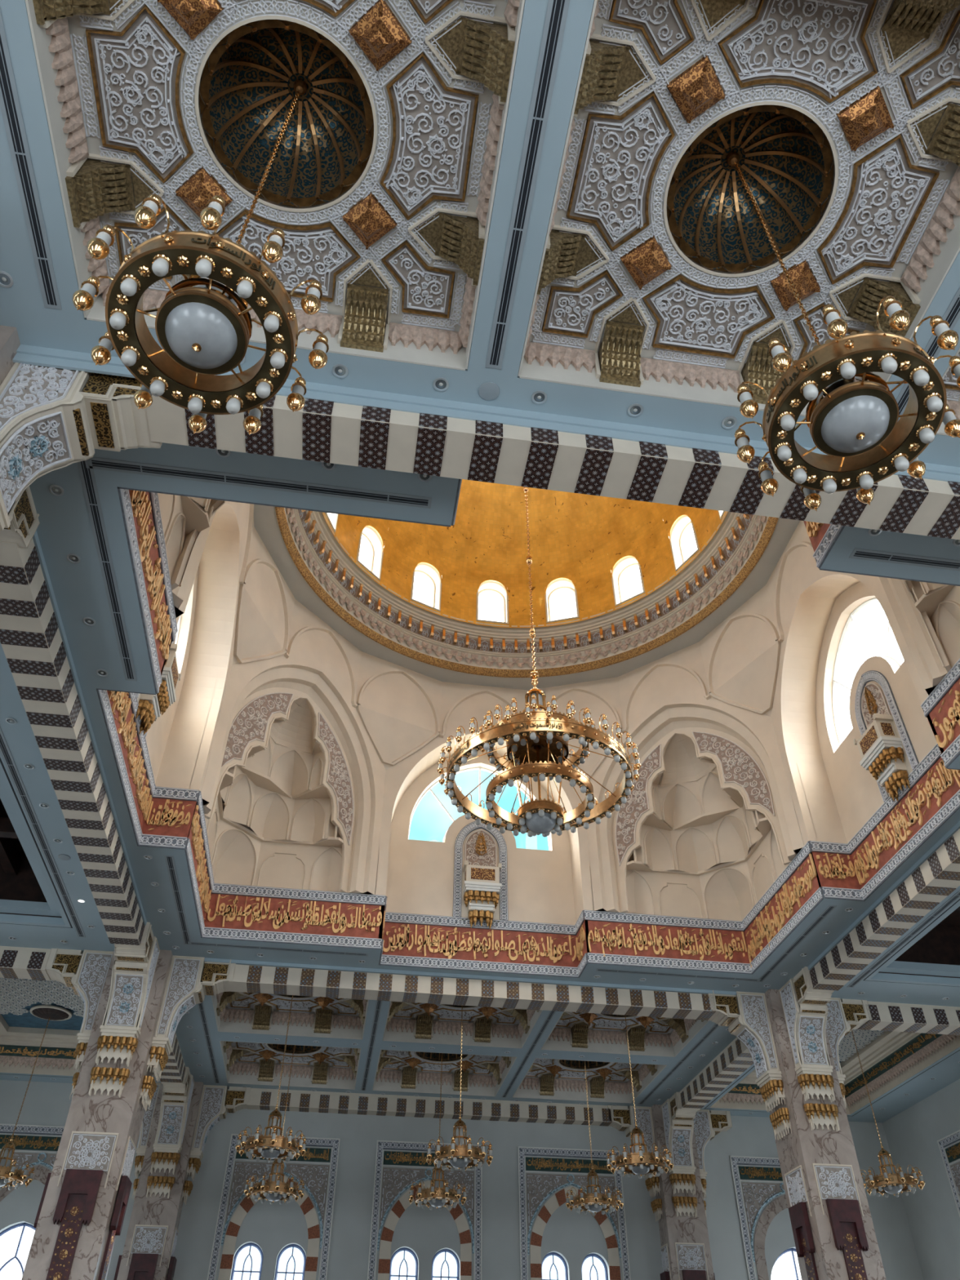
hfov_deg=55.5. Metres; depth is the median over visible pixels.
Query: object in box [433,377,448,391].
recessed light
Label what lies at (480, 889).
decorative niche
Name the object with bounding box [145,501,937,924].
wall
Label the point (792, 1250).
window
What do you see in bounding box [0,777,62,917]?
ceiling
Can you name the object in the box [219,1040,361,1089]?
coffer
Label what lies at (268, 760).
niche
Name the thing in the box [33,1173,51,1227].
cover
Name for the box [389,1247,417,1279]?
window
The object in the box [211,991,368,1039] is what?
coffer
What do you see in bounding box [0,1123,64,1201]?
wall panel
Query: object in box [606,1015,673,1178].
chandelier
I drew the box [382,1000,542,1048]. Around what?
coffer
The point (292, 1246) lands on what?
window
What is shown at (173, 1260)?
cover
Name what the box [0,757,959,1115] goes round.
trim
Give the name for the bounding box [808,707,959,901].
frieze
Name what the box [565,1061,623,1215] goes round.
chandelier
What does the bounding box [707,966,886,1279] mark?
pier
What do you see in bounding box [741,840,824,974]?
frieze
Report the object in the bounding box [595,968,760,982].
ceiling vent
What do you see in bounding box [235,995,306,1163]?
chandelier
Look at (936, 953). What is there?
ceiling
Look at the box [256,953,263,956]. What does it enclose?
recessed light
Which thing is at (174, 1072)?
beam
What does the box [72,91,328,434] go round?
chandelier
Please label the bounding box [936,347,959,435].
coffer
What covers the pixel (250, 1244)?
window
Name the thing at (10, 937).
recessed light
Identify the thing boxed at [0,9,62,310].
ceiling vent
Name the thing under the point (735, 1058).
beam
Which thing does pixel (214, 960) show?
trim
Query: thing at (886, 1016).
beam
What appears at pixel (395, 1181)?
window surround
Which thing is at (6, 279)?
recessed light
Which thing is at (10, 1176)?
chandelier
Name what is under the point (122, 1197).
cover
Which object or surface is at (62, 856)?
ceiling speaker
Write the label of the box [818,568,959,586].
frieze
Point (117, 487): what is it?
frieze
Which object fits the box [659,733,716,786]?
wall niche
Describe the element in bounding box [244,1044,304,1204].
chandelier
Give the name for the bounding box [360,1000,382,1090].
ceiling vent
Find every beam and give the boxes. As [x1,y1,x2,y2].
[0,537,144,945]
[0,946,50,980]
[12,344,959,482]
[146,394,959,539]
[159,1032,186,1084]
[228,964,715,1020]
[246,1088,611,1126]
[678,1037,753,1110]
[809,828,959,991]
[857,1000,959,1035]
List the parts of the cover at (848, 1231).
long panel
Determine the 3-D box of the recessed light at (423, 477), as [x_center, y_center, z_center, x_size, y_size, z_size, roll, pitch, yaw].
[-0.808,-2.405,13.377,0.210,0.028,0.210,6,-42,-6]
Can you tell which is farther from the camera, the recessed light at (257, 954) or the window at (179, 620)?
the recessed light at (257, 954)
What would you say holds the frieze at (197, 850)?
attached to the wall at (833, 795)
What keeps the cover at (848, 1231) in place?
attached to the pier at (793, 1033)
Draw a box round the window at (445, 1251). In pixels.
[431,1248,459,1279]
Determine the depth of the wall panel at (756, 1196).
36.17 m
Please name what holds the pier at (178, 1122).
on the floor
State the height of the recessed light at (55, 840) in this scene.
0.028 m
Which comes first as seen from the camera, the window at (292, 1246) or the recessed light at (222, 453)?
the recessed light at (222, 453)
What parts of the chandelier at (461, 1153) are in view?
lamp shade, tower glass, chain, lantern glass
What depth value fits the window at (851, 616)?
26.20 m
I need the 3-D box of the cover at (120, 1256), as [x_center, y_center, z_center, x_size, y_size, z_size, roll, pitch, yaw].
[-12.443,23.575,29.974,0.160,5.550,0.840,6,-42,-6]
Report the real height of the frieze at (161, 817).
1.640 m
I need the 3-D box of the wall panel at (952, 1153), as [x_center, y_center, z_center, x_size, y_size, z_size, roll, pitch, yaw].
[17.902,21.764,30.223,0.070,10.300,4.140,6,-42,-6]
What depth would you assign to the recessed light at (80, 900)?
23.68 m
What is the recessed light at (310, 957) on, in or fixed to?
in the ceiling at (64, 528)
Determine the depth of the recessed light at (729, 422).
12.66 m
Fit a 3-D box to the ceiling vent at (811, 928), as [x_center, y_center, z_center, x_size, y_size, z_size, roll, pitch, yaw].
[8.778,8.586,25.571,0.210,0.009,5.150,6,-42,-6]
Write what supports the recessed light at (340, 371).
in the ceiling at (64, 528)
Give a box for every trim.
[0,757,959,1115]
[32,529,146,925]
[204,957,736,995]
[233,503,814,779]
[807,820,959,969]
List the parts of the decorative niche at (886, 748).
moulding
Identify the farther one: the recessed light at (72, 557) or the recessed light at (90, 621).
the recessed light at (90, 621)
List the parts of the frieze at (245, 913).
red panel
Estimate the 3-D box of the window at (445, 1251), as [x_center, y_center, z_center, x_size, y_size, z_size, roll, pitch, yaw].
[-1.281,23.628,32.841,1.230,3.086,0.070,6,-42,-6]
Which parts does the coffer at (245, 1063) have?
gilt frame, carved panel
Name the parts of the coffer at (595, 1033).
gilt frame, carved panel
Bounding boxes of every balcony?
[135,641,181,736]
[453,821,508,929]
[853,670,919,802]
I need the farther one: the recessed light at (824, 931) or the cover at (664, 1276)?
the cover at (664, 1276)
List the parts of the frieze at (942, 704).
red panel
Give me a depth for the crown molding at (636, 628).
31.30 m
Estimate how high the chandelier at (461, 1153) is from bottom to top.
6.177 m
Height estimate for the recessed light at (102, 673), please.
0.028 m
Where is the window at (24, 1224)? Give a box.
[0,1222,35,1273]
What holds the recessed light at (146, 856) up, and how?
in the ceiling at (64, 528)
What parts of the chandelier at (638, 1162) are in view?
lantern glass, chain, tower glass, lamp shade, lantern glass, lantern glass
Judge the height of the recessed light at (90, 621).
0.028 m
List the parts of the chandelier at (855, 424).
lantern glass, lantern glass, lantern glass, chain, lantern glass, bulb, bulb, bulb, lantern glass, bulb, bulb, lantern glass, tower glass, bulb, lamp shade, bowl knob, bulb, bulb, lantern glass, bulb, bulb, bulb, bulb, lantern glass, lantern glass, lantern glass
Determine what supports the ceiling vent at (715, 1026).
in the ceiling at (64, 528)
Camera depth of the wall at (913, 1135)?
35.33 m
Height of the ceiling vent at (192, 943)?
0.009 m
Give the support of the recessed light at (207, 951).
in the ceiling at (64, 528)
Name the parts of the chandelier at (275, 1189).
lamp shade, tower glass, chain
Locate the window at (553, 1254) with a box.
[541,1252,568,1279]
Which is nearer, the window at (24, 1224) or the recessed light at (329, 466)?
the recessed light at (329, 466)
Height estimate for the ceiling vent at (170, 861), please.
0.009 m
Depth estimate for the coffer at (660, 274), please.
11.27 m
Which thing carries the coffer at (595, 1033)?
attached to the ceiling at (64, 528)
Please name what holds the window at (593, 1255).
in the wall at (572, 1235)
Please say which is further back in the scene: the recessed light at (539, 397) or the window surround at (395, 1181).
the window surround at (395, 1181)
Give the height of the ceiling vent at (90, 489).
0.009 m
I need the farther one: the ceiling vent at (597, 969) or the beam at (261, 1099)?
the beam at (261, 1099)
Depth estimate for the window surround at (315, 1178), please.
33.84 m
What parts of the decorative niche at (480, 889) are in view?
moulding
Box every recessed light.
[0,271,13,287]
[5,717,17,724]
[8,936,16,940]
[23,763,34,769]
[39,803,48,808]
[48,484,64,496]
[53,838,62,843]
[60,939,67,943]
[66,553,80,563]
[66,871,75,875]
[76,898,85,902]
[83,617,95,626]
[87,924,95,928]
[96,669,107,676]
[143,854,152,859]
[150,881,159,886]
[157,908,165,912]
[163,931,170,934]
[172,946,179,949]
[206,950,214,953]
[215,448,231,457]
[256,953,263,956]
[309,956,316,959]
[321,462,336,470]
[332,364,348,377]
[417,474,431,481]
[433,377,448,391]
[531,390,546,404]
[627,403,643,417]
[721,416,737,429]
[822,930,830,933]
[844,907,853,911]
[868,528,882,536]
[952,539,959,546]
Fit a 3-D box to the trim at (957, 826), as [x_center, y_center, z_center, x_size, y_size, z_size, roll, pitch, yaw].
[11.030,4.936,21.249,0.850,0.320,17.900,6,-42,-6]
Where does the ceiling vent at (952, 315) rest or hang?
in the ceiling at (64, 528)
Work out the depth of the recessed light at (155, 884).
22.97 m
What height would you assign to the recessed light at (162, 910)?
0.028 m
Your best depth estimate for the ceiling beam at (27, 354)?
12.38 m
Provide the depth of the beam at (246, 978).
26.99 m
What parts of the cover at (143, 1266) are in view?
long panel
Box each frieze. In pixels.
[96,640,199,849]
[116,486,177,693]
[117,487,450,527]
[184,791,214,937]
[201,883,385,949]
[378,896,590,977]
[451,479,844,568]
[583,910,751,974]
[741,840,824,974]
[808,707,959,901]
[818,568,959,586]
[920,658,959,768]
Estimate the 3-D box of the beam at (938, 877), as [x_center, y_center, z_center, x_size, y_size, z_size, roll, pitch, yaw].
[11.015,5.061,21.171,0.790,0.650,14.455,6,-42,-6]
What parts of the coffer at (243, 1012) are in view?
gilt frame, carved panel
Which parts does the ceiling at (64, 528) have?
cornice moulding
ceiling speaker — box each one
[57,853,70,860]
[478,382,499,399]
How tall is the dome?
8.240 m
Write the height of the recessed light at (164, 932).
0.028 m
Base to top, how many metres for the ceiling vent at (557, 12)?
0.009 m
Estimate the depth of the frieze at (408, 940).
27.51 m
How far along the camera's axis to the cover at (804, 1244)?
24.22 m
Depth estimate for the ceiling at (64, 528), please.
14.82 m
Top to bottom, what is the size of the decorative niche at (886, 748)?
3.800 m
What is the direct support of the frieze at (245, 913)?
attached to the wall at (833, 795)
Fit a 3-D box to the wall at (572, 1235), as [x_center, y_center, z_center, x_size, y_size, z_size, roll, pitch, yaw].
[-2.022,23.323,32.885,38.600,12.320,0.450,6,-42,-6]
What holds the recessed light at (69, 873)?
in the ceiling at (64, 528)
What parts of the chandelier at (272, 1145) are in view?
lantern glass, lantern glass, lantern glass, lamp shade, tower glass, lantern glass, chain, lantern glass, lantern glass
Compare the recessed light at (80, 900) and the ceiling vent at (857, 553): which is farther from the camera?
the recessed light at (80, 900)
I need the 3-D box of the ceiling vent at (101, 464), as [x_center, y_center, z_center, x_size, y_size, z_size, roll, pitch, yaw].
[-3.226,-2.318,13.494,5.040,0.009,0.210,6,-42,-6]
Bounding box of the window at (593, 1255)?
[581,1253,608,1279]
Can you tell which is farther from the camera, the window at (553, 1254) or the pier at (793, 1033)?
the window at (553, 1254)
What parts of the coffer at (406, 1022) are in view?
gilt frame, carved panel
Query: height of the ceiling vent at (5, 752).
0.009 m
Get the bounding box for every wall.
[0,1080,923,1279]
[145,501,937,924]
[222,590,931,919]
[882,1079,959,1279]
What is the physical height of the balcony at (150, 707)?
3.800 m
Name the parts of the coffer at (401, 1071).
carved panel, gilt frame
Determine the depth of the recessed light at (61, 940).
25.56 m
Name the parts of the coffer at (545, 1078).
gilt frame, carved panel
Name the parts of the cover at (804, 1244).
long panel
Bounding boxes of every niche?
[157,493,225,617]
[202,664,378,894]
[590,703,804,921]
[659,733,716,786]
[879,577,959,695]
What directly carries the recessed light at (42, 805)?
in the ceiling at (64, 528)
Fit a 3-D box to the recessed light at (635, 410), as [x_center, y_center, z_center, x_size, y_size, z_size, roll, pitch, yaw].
[2.131,-3.150,12.521,0.210,0.028,0.210,6,-42,-6]
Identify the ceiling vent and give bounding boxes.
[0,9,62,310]
[0,727,85,937]
[77,459,137,680]
[84,457,431,508]
[164,855,191,945]
[187,942,368,956]
[197,1001,220,1083]
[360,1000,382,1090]
[485,0,569,368]
[501,1010,555,1097]
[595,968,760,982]
[637,1023,719,1104]
[755,905,836,982]
[847,890,959,987]
[848,548,959,571]
[896,287,959,422]
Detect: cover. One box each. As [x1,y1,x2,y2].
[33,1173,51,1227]
[97,1175,132,1279]
[113,1255,122,1279]
[127,1253,158,1279]
[166,1256,177,1279]
[660,1271,669,1279]
[681,1269,706,1279]
[788,1201,818,1279]
[825,1198,868,1279]
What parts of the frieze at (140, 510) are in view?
red panel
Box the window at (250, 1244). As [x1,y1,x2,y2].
[230,1242,263,1279]
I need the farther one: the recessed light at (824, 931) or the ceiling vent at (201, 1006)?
the ceiling vent at (201, 1006)
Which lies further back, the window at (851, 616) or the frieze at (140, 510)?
the window at (851, 616)
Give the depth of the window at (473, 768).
31.26 m
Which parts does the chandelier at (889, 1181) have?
chain, lantern glass, tower glass, lamp shade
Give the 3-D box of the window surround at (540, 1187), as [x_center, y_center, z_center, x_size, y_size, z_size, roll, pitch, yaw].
[3.522,24.100,32.944,4.140,10.300,0.070,6,-42,-6]
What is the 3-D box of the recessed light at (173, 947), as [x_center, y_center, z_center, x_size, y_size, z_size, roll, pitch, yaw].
[-8.601,8.697,25.831,0.210,0.028,0.210,6,-42,-6]
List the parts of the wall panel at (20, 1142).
frame moulding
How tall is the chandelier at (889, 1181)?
6.177 m
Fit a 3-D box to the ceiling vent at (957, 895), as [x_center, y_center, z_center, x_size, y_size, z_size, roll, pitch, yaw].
[12.451,5.144,21.699,0.210,0.009,16.420,6,-42,-6]
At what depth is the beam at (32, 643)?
17.18 m
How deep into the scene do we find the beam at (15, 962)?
25.68 m
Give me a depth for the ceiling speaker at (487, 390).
12.30 m
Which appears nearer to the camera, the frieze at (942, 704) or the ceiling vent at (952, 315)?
the ceiling vent at (952, 315)
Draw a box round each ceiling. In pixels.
[0,0,959,1123]
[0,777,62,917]
[878,904,959,977]
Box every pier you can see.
[21,922,235,1279]
[116,1066,250,1279]
[607,1092,732,1279]
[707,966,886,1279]
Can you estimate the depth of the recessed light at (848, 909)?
23.83 m
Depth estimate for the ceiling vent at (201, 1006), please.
31.65 m
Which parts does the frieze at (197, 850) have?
red panel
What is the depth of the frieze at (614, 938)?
27.31 m
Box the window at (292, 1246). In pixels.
[274,1244,306,1279]
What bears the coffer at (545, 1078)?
attached to the ceiling at (64, 528)
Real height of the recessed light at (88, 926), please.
0.028 m
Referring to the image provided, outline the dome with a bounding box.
[321,479,728,627]
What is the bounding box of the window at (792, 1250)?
[773,1248,799,1279]
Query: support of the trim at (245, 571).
attached to the wall at (833, 795)
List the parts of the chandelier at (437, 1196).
tower glass, lamp shade, chain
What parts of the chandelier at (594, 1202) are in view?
chain, tower glass, lamp shade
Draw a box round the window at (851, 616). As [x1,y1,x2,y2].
[831,597,902,744]
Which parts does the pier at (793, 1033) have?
gilt panel, carved panel, carved panel, carved panel, gilt panel, carved panel, carved panel, gilt panel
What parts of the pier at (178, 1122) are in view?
carved panel, carved panel, carved panel, gilt panel, carved panel, gilt panel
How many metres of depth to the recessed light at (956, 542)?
14.29 m
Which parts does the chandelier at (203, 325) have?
lantern glass, lantern glass, lantern glass, bulb, bulb, bulb, lantern glass, lantern glass, bulb, bulb, bulb, bowl knob, lantern glass, lamp shade, bulb, lantern glass, tower glass, bulb, bulb, lantern glass, bulb, chain, bulb, lantern glass, bulb, lantern glass, lantern glass, lantern glass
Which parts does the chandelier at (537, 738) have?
bulb, bulb, bulb, bulb, bulb, lantern glass, bulb, bulb, bulb, bulb, bulb, bulb, bulb, bulb, bulb, bulb, bulb, bulb, bulb, bulb, bulb, bulb, bulb, bulb, bulb, bulb, bulb, bulb, bulb, bulb, bulb, bulb, bulb, bulb, chain, bulb, bulb, bulb, bulb, tower glass, central dish, lamp shade, bulb, bulb, bulb, bulb, bulb, bulb, bulb, bulb, bulb, bulb, bulb, bulb, bulb, bulb, bulb, bulb, bulb, bulb, bulb, bulb, bulb, bulb, bulb, bulb, bulb, bulb, lantern glass, bulb, bulb, bulb, bulb, bulb, bulb, bulb, bulb, bulb, lantern glass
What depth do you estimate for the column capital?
11.57 m
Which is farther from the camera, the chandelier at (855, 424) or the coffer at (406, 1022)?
the coffer at (406, 1022)
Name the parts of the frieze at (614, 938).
red panel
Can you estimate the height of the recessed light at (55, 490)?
0.028 m
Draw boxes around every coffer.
[25,0,524,370]
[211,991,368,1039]
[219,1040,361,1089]
[372,1049,516,1096]
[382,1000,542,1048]
[512,1057,666,1103]
[517,0,959,416]
[541,1011,709,1057]
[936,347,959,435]
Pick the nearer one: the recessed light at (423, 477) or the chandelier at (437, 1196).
the recessed light at (423, 477)
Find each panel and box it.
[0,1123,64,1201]
[45,1168,102,1279]
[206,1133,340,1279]
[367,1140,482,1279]
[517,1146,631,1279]
[728,1155,787,1279]
[937,1129,959,1217]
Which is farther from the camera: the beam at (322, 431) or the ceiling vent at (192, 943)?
the ceiling vent at (192, 943)
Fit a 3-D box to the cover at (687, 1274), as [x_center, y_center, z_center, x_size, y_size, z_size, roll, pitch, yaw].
[7.782,25.084,31.498,0.840,5.550,0.160,6,-42,-6]
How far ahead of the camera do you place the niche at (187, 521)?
17.93 m
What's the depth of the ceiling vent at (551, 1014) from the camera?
32.31 m
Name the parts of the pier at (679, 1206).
gilt panel, carved panel, carved panel, carved panel, gilt panel, carved panel, carved panel, gilt panel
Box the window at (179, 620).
[174,615,181,644]
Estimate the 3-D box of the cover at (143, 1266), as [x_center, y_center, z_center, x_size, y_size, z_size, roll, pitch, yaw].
[-11.465,23.095,29.431,0.840,5.550,0.160,6,-42,-6]
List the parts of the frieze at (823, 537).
red panel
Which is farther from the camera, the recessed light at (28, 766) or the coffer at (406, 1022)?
the coffer at (406, 1022)
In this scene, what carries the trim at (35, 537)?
attached to the ceiling at (64, 528)
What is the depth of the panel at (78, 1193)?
21.53 m
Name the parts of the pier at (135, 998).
gilt panel, carved panel, carved panel, carved panel, gilt panel, carved panel, gilt panel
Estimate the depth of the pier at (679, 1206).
35.42 m
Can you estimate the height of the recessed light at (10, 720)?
0.028 m
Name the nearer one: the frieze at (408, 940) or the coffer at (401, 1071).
the frieze at (408, 940)
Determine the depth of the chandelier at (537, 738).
20.46 m
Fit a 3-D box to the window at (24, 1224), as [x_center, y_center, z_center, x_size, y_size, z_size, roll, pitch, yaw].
[-16.178,22.399,30.964,2.680,4.696,0.070,6,-42,-6]
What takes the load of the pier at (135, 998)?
on the floor
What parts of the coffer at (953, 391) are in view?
carved panel, gilt frame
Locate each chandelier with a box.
[0,1017,49,1190]
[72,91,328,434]
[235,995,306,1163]
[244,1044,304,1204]
[408,1053,466,1210]
[426,1005,493,1172]
[437,486,640,837]
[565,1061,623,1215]
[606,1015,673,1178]
[734,163,959,511]
[851,1030,924,1197]
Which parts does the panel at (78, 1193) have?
long panel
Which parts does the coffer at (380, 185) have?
gilt frame, carved panel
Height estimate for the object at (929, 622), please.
6.380 m
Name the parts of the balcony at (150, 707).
moulding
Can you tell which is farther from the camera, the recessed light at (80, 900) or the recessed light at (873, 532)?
the recessed light at (80, 900)
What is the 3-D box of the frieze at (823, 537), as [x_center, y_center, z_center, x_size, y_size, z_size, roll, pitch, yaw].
[2.612,-2.459,14.529,6.200,1.640,1.200,6,-42,-6]
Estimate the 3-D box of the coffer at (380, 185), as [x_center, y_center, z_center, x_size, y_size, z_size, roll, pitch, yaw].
[-2.224,-6.156,10.684,4.890,1.965,4.890,6,-42,-6]
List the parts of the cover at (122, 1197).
long panel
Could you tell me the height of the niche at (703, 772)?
6.380 m
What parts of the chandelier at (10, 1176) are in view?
lamp shade, tower glass, chain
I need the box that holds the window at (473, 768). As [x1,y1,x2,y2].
[408,767,550,850]

